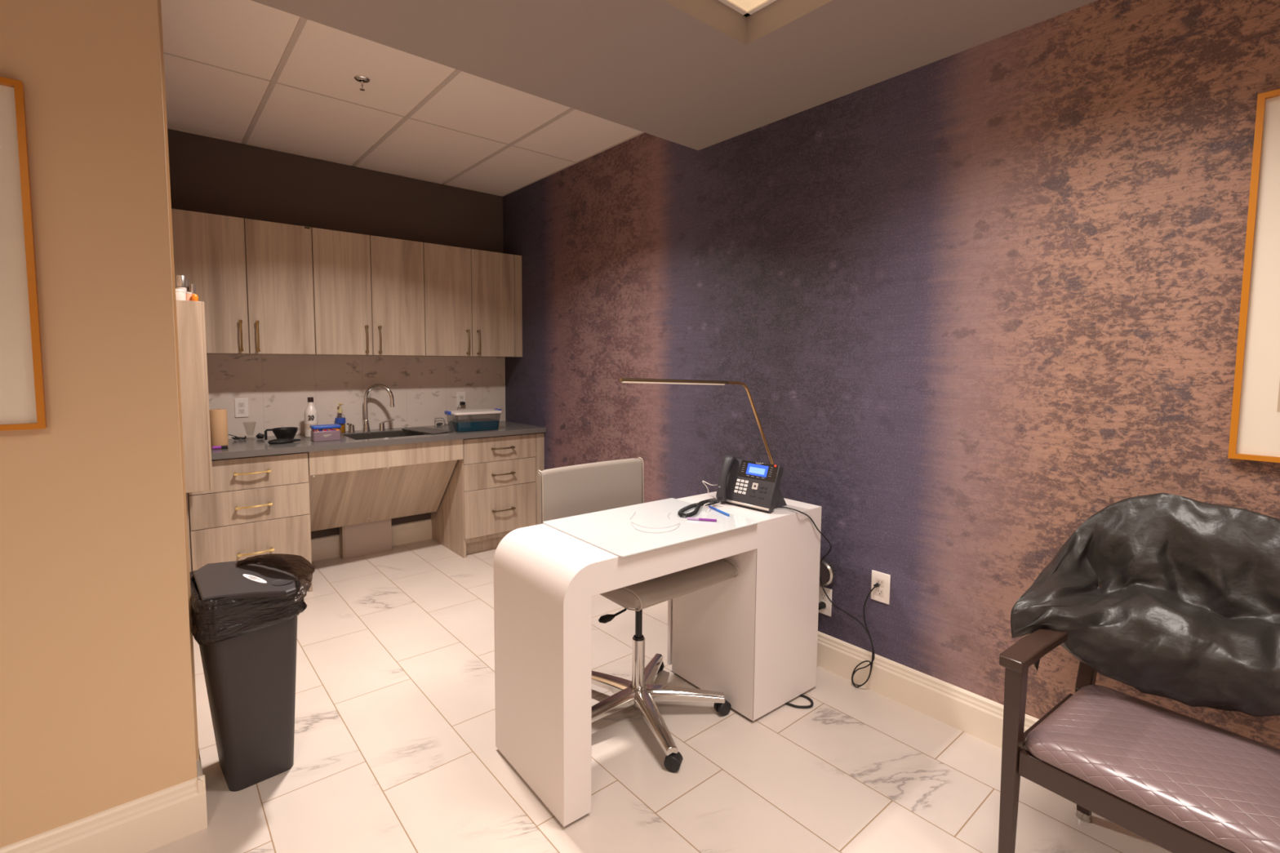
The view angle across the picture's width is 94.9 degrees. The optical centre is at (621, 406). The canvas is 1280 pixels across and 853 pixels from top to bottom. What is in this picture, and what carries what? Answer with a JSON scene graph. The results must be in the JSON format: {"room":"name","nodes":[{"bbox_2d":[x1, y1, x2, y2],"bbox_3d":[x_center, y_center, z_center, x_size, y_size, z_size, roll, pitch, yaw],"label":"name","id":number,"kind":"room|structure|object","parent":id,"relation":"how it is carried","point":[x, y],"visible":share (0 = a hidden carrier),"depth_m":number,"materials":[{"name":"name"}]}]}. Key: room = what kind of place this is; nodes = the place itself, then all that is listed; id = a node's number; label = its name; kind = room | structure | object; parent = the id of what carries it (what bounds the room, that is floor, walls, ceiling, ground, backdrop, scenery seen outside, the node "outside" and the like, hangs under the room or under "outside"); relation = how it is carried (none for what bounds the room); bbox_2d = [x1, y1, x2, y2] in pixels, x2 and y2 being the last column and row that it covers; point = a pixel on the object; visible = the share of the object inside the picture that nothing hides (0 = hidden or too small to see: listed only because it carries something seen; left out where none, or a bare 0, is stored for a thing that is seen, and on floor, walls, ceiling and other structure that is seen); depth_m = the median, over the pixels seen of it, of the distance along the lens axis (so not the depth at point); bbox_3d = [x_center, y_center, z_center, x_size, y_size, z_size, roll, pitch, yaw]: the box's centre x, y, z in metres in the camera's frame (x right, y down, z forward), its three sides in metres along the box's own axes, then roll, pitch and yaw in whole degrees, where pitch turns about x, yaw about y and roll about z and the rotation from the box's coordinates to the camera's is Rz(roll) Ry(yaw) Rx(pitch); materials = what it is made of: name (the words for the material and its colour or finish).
{"room":"salon reception area","nodes":[
{"label":"salon reception area","id":0,"kind":"room"},
{"bbox_2d":[0,0,197,848],"bbox_3d":[-2.403,-0.054,0.733,2.944,2.706,0.100,-3,5,-39],"label":"wall","id":1,"kind":"structure","parent":0,"point":[97,712],"depth_m":1.52,"materials":[{"name":"beige paint"}]},
{"bbox_2d":[0,76,47,431],"bbox_3d":[-1.708,-0.341,1.196,0.730,0.824,0.030,-3,5,-39],"label":"framed picture","id":2,"kind":"object","parent":1,"relation":"attached to","point":[22,392],"visible":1,"depth_m":1.41,"materials":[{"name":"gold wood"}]},
{"bbox_2d":[0,774,207,852],"bbox_3d":[-2.365,1.222,0.787,2.962,0.153,0.017,-3,5,-39],"label":"baseboard","id":3,"kind":"structure","parent":1,"relation":"attached to","point":[144,824],"depth_m":1.62,"materials":[{"name":"beige wood"}]},
{"bbox_2d":[157,0,199,760],"bbox_3d":[-2.036,-0.236,2.539,0.100,2.806,2.245,-3,5,-39],"label":"wall","id":4,"kind":"structure","parent":0,"point":[158,1],"depth_m":1.71,"materials":[{"name":"beige paint"}]},
{"bbox_2d":[176,300,213,493],"bbox_3d":[-2.082,-0.051,2.805,0.149,0.867,0.400,-3,5,-39],"label":"upper cabinet","id":5,"kind":"object","parent":4,"relation":"attached to","point":[191,326],"visible":0.67,"depth_m":2.66,"materials":[{"name":"grey wood"}]},
{"bbox_2d":[175,288,186,300],"bbox_3d":[-1.993,-0.498,2.635,0.063,0.050,0.063,-3,5,-39],"label":"jar","id":6,"kind":"object","parent":5,"relation":"on","point":[180,294],"visible":0.61,"depth_m":2.62,"materials":[{"name":"beige plastic"}]},
{"bbox_2d":[176,275,186,292],"bbox_3d":[-2.025,-0.539,2.703,0.038,0.121,0.038,-3,5,-39],"label":"pump bottle","id":7,"kind":"object","parent":5,"relation":"on","point":[180,279],"visible":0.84,"depth_m":2.69,"materials":[{"name":"silver"}]},
{"bbox_2d":[186,280,189,292],"bbox_3d":[-2.045,-0.537,2.758,0.028,0.109,0.028,-3,5,-39],"label":"pump bottle","id":8,"kind":"object","parent":5,"relation":"on","point":[187,281],"visible":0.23,"depth_m":2.75,"materials":[{"name":"beige"}]},
{"bbox_2d":[186,292,191,301],"bbox_3d":[-1.981,-0.499,2.683,0.031,0.044,0.031,-3,5,-39],"label":"jar","id":9,"kind":"object","parent":5,"relation":"on","point":[188,295],"visible":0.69,"depth_m":2.67,"materials":[{"name":"brown"}]},
{"bbox_2d":[189,284,195,294],"bbox_3d":[-2.009,-0.526,2.749,0.025,0.089,0.025,-3,5,-39],"label":"pump bottle","id":10,"kind":"object","parent":5,"relation":"on","point":[192,286],"visible":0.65,"depth_m":2.74,"materials":[{"name":"silver"}]},
{"bbox_2d":[191,293,198,301],"bbox_3d":[-1.950,-0.494,2.683,0.024,0.035,0.024,-3,5,-39],"label":"jar","id":11,"kind":"object","parent":5,"relation":"on","point":[194,297],"visible":0.83,"depth_m":2.67,"materials":[{"name":"orange plastic"}]},
{"bbox_2d":[196,746,204,794],"bbox_3d":[-1.304,1.152,1.812,0.017,0.153,0.261,-3,5,-39],"label":"baseboard","id":12,"kind":"structure","parent":4,"relation":"attached to","point":[199,771],"depth_m":1.73,"materials":[{"name":"beige wood"}]},
{"bbox_2d":[167,128,503,538],"bbox_3d":[-1.871,-0.357,4.184,2.445,2.806,0.100,-3,5,-39],"label":"wall","id":13,"kind":"structure","parent":0,"point":[208,175],"depth_m":3.94,"materials":[{"name":"brown paint"}]},
{"bbox_2d":[171,208,315,355],"bbox_3d":[-2.301,-0.706,3.520,0.769,0.784,0.338,-3,5,-39],"label":"upper cabinet","id":14,"kind":"object","parent":13,"relation":"attached to","point":[253,278],"visible":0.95,"depth_m":3.45,"materials":[{"name":"grey wood"}]},
{"bbox_2d":[206,353,505,439],"bbox_3d":[-1.837,-0.093,4.160,2.244,0.528,0.012,-3,5,-39],"label":"backsplash","id":15,"kind":"structure","parent":13,"relation":"attached to","point":[277,388],"depth_m":4.11,"materials":[{"name":"stone"}]},
{"bbox_2d":[234,398,248,417],"bbox_3d":[-2.394,0.011,3.698,0.072,0.118,0.008,-3,5,-39],"label":"wall outlet","id":16,"kind":"object","parent":15,"relation":"attached to","point":[241,405],"visible":1,"depth_m":3.69,"materials":[{"name":"white plastic"}]},
{"bbox_2d":[238,402,244,407],"bbox_3d":[-2.392,-0.009,3.695,0.034,0.032,0.002,-3,5,-39],"label":"receptacle","id":17,"kind":"object","parent":16,"relation":"attached to","point":[240,404],"depth_m":3.69,"materials":[{"name":"white plastic"}]},
{"bbox_2d":[238,408,244,413],"bbox_3d":[-2.393,0.031,3.698,0.034,0.032,0.002,-3,5,-39],"label":"receptacle","id":18,"kind":"object","parent":16,"relation":"attached to","point":[241,411],"depth_m":3.70,"materials":[{"name":"white plastic"}]},
{"bbox_2d":[457,391,466,407],"bbox_3d":[-1.263,-0.051,4.622,0.072,0.118,0.008,-3,5,-39],"label":"wall outlet","id":19,"kind":"object","parent":15,"relation":"attached to","point":[460,395],"visible":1,"depth_m":4.62,"materials":[{"name":"white plastic"}]},
{"bbox_2d":[311,227,425,355],"bbox_3d":[-1.732,-0.738,3.985,0.700,0.784,0.338,-3,5,-39],"label":"upper cabinet","id":20,"kind":"object","parent":13,"relation":"attached to","point":[369,291],"visible":1,"depth_m":3.87,"materials":[{"name":"grey wood"}]},
{"bbox_2d":[311,519,431,561],"bbox_3d":[-1.832,0.969,4.245,0.980,0.153,0.017,-3,5,-39],"label":"baseboard","id":21,"kind":"structure","parent":13,"relation":"attached to","point":[326,547],"depth_m":4.36,"materials":[{"name":"beige"}]},
{"bbox_2d":[422,242,522,356],"bbox_3d":[-1.161,-0.769,4.450,0.773,0.784,0.338,-3,5,-39],"label":"upper cabinet","id":22,"kind":"object","parent":13,"relation":"attached to","point":[473,304],"visible":0.98,"depth_m":4.33,"materials":[{"name":"grey wood"}]},
{"bbox_2d":[160,0,642,195],"bbox_3d":[-1.187,-1.611,3.182,2.345,0.050,2.162,-3,5,-39],"label":"ceiling","id":23,"kind":"structure","parent":0,"point":[247,37],"depth_m":3.09,"materials":[{"name":"beige tile"}]},
{"bbox_2d":[354,75,369,90],"bbox_3d":[-1.235,-1.531,2.795,0.068,0.052,0.068,-3,5,-39],"label":"sprinkler head","id":24,"kind":"object","parent":23,"relation":"attached to","point":[362,79],"visible":1,"depth_m":2.79},
{"bbox_2d":[163,17,644,196],"bbox_3d":[-1.149,-1.586,3.216,2.245,0.004,2.162,-3,5,-39],"label":"grid","id":25,"kind":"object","parent":23,"relation":"attached to","point":[302,21],"depth_m":3.28,"materials":[{"name":"silver metal"}]},
{"bbox_2d":[146,538,1171,852],"bbox_3d":[-0.387,1.401,0.226,5.300,0.100,8.300,-3,5,-39],"label":"floor","id":26,"kind":"structure","parent":0,"point":[395,750],"depth_m":1.99,"materials":[{"name":"tile"}]},
{"bbox_2d":[186,452,312,591],"bbox_3d":[-2.255,0.679,3.461,0.648,0.842,0.654,-3,5,-39],"label":"base cabinet","id":27,"kind":"object","parent":26,"relation":"on","point":[255,505],"visible":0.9,"depth_m":3.25,"materials":[{"name":"grey wood"}]},
{"bbox_2d":[211,421,546,475],"bbox_3d":[-1.640,0.278,3.944,2.244,0.177,0.639,-3,5,-39],"label":"countertop","id":28,"kind":"structure","parent":27,"relation":"on","point":[249,446],"depth_m":3.67,"materials":[{"name":"grey stone"}]},
{"bbox_2d":[208,408,228,448],"bbox_3d":[-2.260,0.126,3.294,0.085,0.214,0.085,-3,5,-39],"label":"paper roll","id":29,"kind":"object","parent":28,"relation":"on","point":[218,417],"visible":0.91,"depth_m":3.26,"materials":[{"name":"brown paper"}]},
{"bbox_2d":[212,444,227,449],"bbox_3d":[-2.219,0.229,3.245,0.070,0.019,0.019,-3,5,-39],"label":"marker","id":30,"kind":"object","parent":28,"relation":"on","point":[226,446],"visible":1,"depth_m":3.24,"materials":[{"name":"purple plastic"}]},
{"bbox_2d":[227,432,264,440],"bbox_3d":[-2.333,0.190,3.627,0.213,0.038,0.054,-3,5,-36],"label":"cable","id":31,"kind":"object","parent":28,"relation":"on","point":[259,435],"visible":0.97,"depth_m":3.62,"materials":[{"name":"black plastic"}]},
{"bbox_2d":[264,426,297,439],"bbox_3d":[-2.063,0.173,3.584,0.157,0.080,0.138,0,4,-2],"label":"bowl","id":32,"kind":"object","parent":28,"relation":"on","point":[290,433],"visible":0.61,"depth_m":3.54,"materials":[{"name":"black plastic"}]},
{"bbox_2d":[267,438,300,444],"bbox_3d":[-2.002,0.207,3.489,0.177,0.028,0.067,-3,5,-39],"label":"brush","id":33,"kind":"object","parent":28,"relation":"on","point":[280,441],"visible":1,"depth_m":3.46,"materials":[{"name":"black plastic"}]},
{"bbox_2d":[304,397,318,437],"bbox_3d":[-2.001,0.070,3.783,0.079,0.256,0.086,-3,5,-39],"label":"bottle","id":34,"kind":"object","parent":28,"relation":"on","point":[311,418],"visible":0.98,"depth_m":3.76,"materials":[{"name":"beige plastic"}]},
{"bbox_2d":[309,423,341,441],"bbox_3d":[-1.833,0.165,3.635,0.162,0.092,0.108,-3,5,-36],"label":"container","id":35,"kind":"object","parent":28,"relation":"on","point":[319,433],"visible":1,"depth_m":3.60,"materials":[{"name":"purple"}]},
{"bbox_2d":[335,403,346,432],"bbox_3d":[-1.936,0.080,4.039,0.065,0.200,0.069,-1,4,-14],"label":"soap bottle","id":36,"kind":"object","parent":28,"relation":"on","point":[340,420],"visible":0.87,"depth_m":4.03,"materials":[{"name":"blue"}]},
{"bbox_2d":[346,383,394,432],"bbox_3d":[-1.746,0.011,4.088,0.317,0.333,0.156,-2,5,-28],"label":"faucet","id":37,"kind":"object","parent":28,"relation":"on","point":[366,428],"visible":1,"depth_m":4.09,"materials":[{"name":"silver metal"}]},
{"bbox_2d":[343,430,438,439],"bbox_3d":[-1.541,0.278,3.993,0.596,0.171,0.376,-3,5,-39],"label":"sink","id":38,"kind":"object","parent":28,"relation":"in","point":[406,433],"visible":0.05,"depth_m":4.12,"materials":[{"name":"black metal"}]},
{"bbox_2d":[401,426,453,434],"bbox_3d":[-1.371,0.171,4.147,0.411,0.008,0.170,4,6,41],"label":"cutting board","id":39,"kind":"object","parent":28,"relation":"on","point":[420,429],"visible":1,"depth_m":4.11,"materials":[{"name":"grey plastic"}]},
{"bbox_2d":[434,417,445,425],"bbox_3d":[-1.385,0.119,4.493,0.086,0.058,0.032,-3,5,-39],"label":"cord","id":40,"kind":"object","parent":28,"relation":"on","point":[437,424],"visible":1,"depth_m":4.49,"materials":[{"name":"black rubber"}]},
{"bbox_2d":[448,401,465,424],"bbox_3d":[-1.297,0.056,4.567,0.170,0.172,0.037,-4,6,-44],"label":"plug adapter","id":41,"kind":"object","parent":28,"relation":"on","point":[460,402],"visible":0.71,"depth_m":4.59,"materials":[{"name":"black plastic"}]},
{"bbox_2d":[444,408,502,431],"bbox_3d":[-1.068,0.099,4.232,0.396,0.142,0.252,-3,5,-35],"label":"tub","id":42,"kind":"object","parent":28,"relation":"on","point":[484,424],"visible":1,"depth_m":4.16,"materials":[{"name":"blue plastic"}]},
{"bbox_2d":[308,459,457,531],"bbox_3d":[-1.623,0.586,3.936,0.935,0.475,0.438,-3,5,-39],"label":"panel","id":43,"kind":"object","parent":27,"relation":"attached to","point":[342,499],"visible":0.88,"depth_m":3.92,"materials":[{"name":"grey wood"}]},
{"bbox_2d":[189,553,315,791],"bbox_3d":[-1.188,0.847,1.884,0.325,0.752,0.490,-3,5,-39],"label":"trash bin","id":44,"kind":"object","parent":26,"relation":"on","point":[244,613],"visible":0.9,"depth_m":1.84,"materials":[{"name":"grey plastic"}]},
{"bbox_2d":[338,519,391,559],"bbox_3d":[-1.823,0.915,4.184,0.331,0.270,0.083,-3,5,-39],"label":"panel","id":45,"kind":"object","parent":26,"relation":"on","point":[372,537],"visible":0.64,"depth_m":4.14,"materials":[{"name":"beige"}]},
{"bbox_2d":[431,432,544,558],"bbox_3d":[-1.018,0.611,4.471,0.644,0.842,0.654,-3,5,-39],"label":"base cabinet","id":46,"kind":"object","parent":26,"relation":"on","point":[490,494],"visible":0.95,"depth_m":4.22,"materials":[{"name":"grey wood"}]},
{"bbox_2d":[536,457,738,772],"bbox_3d":[0.041,0.728,2.229,0.659,0.951,0.685,-3,5,-39],"label":"office chair","id":47,"kind":"object","parent":26,"relation":"on","point":[562,492],"visible":0.66,"depth_m":2.26,"materials":[{"name":"silver metal"}]},
{"bbox_2d":[493,491,821,826],"bbox_3d":[0.184,0.807,2.249,1.245,0.791,0.502,-3,5,-37],"label":"desk","id":48,"kind":"object","parent":26,"relation":"on","point":[751,637],"depth_m":2.02,"materials":[{"name":"white laminate"}]},
{"bbox_2d":[619,377,773,464],"bbox_3d":[0.346,0.151,2.280,0.915,0.534,0.086,-4,6,-44],"label":"desk lamp","id":49,"kind":"object","parent":48,"relation":"on","point":[639,380],"visible":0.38,"depth_m":2.22,"materials":[{"name":"gold metal"}]},
{"bbox_2d":[621,381,724,385],"bbox_3d":[0.200,-0.085,2.135,0.516,0.029,0.010,-3,5,-39],"label":"diffuser","id":50,"kind":"object","parent":49,"relation":"attached to","point":[712,383],"depth_m":2.15,"materials":[{"name":"beige"}]},
{"bbox_2d":[687,517,716,521],"bbox_3d":[0.294,0.417,2.160,0.108,0.009,0.009,1,4,14],"label":"pen","id":51,"kind":"object","parent":48,"relation":"on","point":[688,518],"visible":1,"depth_m":2.16,"materials":[{"name":"purple plastic"}]},
{"bbox_2d":[702,480,718,509],"bbox_3d":[0.355,0.367,2.445,0.075,0.079,0.323,2,4,19],"label":"cable","id":52,"kind":"object","parent":48,"relation":"on","point":[702,481],"visible":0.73,"depth_m":2.51,"materials":[{"name":"white plastic"}]},
{"bbox_2d":[708,505,729,516],"bbox_3d":[0.378,0.408,2.290,0.009,0.009,0.144,-1,5,-22],"label":"pen","id":53,"kind":"object","parent":48,"relation":"on","point":[709,506],"visible":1,"depth_m":2.28,"materials":[{"name":"blue plastic"}]},
{"bbox_2d":[677,455,786,517],"bbox_3d":[0.431,0.316,2.333,0.499,0.198,0.265,-3,5,-39],"label":"desk phone","id":54,"kind":"object","parent":48,"relation":"on","point":[754,485],"visible":0.99,"depth_m":2.38,"materials":[{"name":"grey plastic"}]},
{"bbox_2d":[784,694,813,708],"bbox_3d":[0.706,1.191,2.379,0.135,0.010,0.100,3,5,32],"label":"power cable","id":55,"kind":"object","parent":26,"relation":"on","point":[802,695],"visible":0.67,"depth_m":2.34,"materials":[{"name":"black rubber"}]},
{"bbox_2d":[776,506,879,688],"bbox_3d":[0.845,0.797,2.414,0.371,0.791,0.264,-3,5,-39],"label":"cable","id":56,"kind":"object","parent":26,"relation":"on","point":[877,584],"visible":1,"depth_m":2.45,"materials":[{"name":"black rubber"}]},
{"bbox_2d":[997,584,1279,852],"bbox_3d":[1.381,0.812,1.387,0.641,0.920,0.656,-3,5,-35],"label":"armchair","id":57,"kind":"object","parent":26,"relation":"on","point":[1180,783],"visible":0.72,"depth_m":1.35,"materials":[{"name":"leather"}]},
{"bbox_2d":[1010,493,1279,716],"bbox_3d":[1.475,0.505,1.477,0.431,0.495,0.732,-3,5,-39],"label":"plastic bag","id":58,"kind":"object","parent":57,"relation":"on","point":[1185,609],"visible":0.99,"depth_m":1.54,"materials":[{"name":"black plastic"}]},
{"bbox_2d":[251,0,1097,150],"bbox_3d":[0.304,-1.193,-0.875,5.200,0.269,6.038,-3,5,-39],"label":"ceiling","id":59,"kind":"structure","parent":0,"point":[695,74],"depth_m":2.07,"materials":[{"name":"beige paint"}]},
{"bbox_2d":[718,0,776,17],"bbox_3d":[0.590,-1.333,1.405,0.610,0.025,1.220,-3,5,-39],"label":"recessed light","id":60,"kind":"object","parent":59,"relation":"in","point":[745,7],"visible":1,"depth_m":2.00,"materials":[{"name":"white plastic"}]},
{"bbox_2d":[502,0,1279,749],"bbox_3d":[1.664,-0.157,1.724,0.100,2.806,8.200,-3,5,-39],"label":"wall","id":61,"kind":"structure","parent":0,"point":[972,305],"depth_m":2.19,"materials":[{"name":"paint"}]},
{"bbox_2d":[818,601,826,609],"bbox_3d":[0.843,1.029,2.612,0.140,0.299,0.034,-2,5,-28],"label":"plug","id":62,"kind":"object","parent":61,"relation":"attached to","point":[822,605],"visible":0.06,"depth_m":2.62,"materials":[{"name":"black plastic"}]},
{"bbox_2d":[818,585,831,617],"bbox_3d":[0.905,0.873,2.637,0.008,0.124,0.078,-3,5,-39],"label":"wall outlet","id":63,"kind":"object","parent":61,"relation":"attached to","point":[827,611],"visible":0.74,"depth_m":2.62,"materials":[{"name":"white plastic"}]},
{"bbox_2d":[819,591,826,600],"bbox_3d":[0.903,0.853,2.634,0.002,0.032,0.034,-3,5,-39],"label":"receptacle","id":64,"kind":"object","parent":63,"relation":"attached to","point":[823,597],"depth_m":2.63,"materials":[{"name":"white plastic"}]},
{"bbox_2d":[819,558,835,586],"bbox_3d":[0.894,0.741,2.619,0.036,0.122,0.122,-3,5,-39],"label":"night light","id":65,"kind":"object","parent":61,"relation":"attached to","point":[828,574],"visible":0.56,"depth_m":2.59,"materials":[{"name":"silver metal"}]},
{"bbox_2d":[871,569,890,604],"bbox_3d":[1.069,0.749,2.428,0.008,0.124,0.078,-3,5,-39],"label":"wall outlet","id":66,"kind":"object","parent":61,"relation":"attached to","point":[881,593],"visible":1,"depth_m":2.42,"materials":[{"name":"white plastic"}]},
{"bbox_2d":[875,577,884,587],"bbox_3d":[1.067,0.729,2.425,0.002,0.032,0.034,-3,5,-39],"label":"receptacle","id":67,"kind":"object","parent":66,"relation":"attached to","point":[880,580],"depth_m":2.42,"materials":[{"name":"white plastic"}]},
{"bbox_2d":[875,587,884,596],"bbox_3d":[1.067,0.769,2.428,0.002,0.032,0.034,-3,5,-39],"label":"receptacle","id":68,"kind":"object","parent":66,"relation":"attached to","point":[879,591],"depth_m":2.43,"materials":[{"name":"white plastic"}]},
{"bbox_2d":[817,631,1039,748],"bbox_3d":[1.821,1.189,1.530,0.017,0.153,7.540,-3,5,-39],"label":"baseboard","id":69,"kind":"structure","parent":61,"relation":"attached to","point":[977,716],"depth_m":2.31,"materials":[{"name":"beige wood"}]},
{"bbox_2d":[1227,88,1279,462],"bbox_3d":[1.916,-0.317,1.300,0.030,0.966,0.747,-3,5,-39],"label":"framed picture","id":70,"kind":"object","parent":61,"relation":"attached to","point":[1255,426],"visible":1,"depth_m":1.56,"materials":[{"name":"gold metal"}]},
{"bbox_2d":[1276,382,1279,412],"bbox_3d":[1.899,-0.014,1.341,0.001,0.090,0.535,-3,5,-39],"label":"print","id":71,"kind":"object","parent":70,"relation":"attached to","point":[1277,383],"depth_m":1.55,"materials":[{"name":"beige paper"}]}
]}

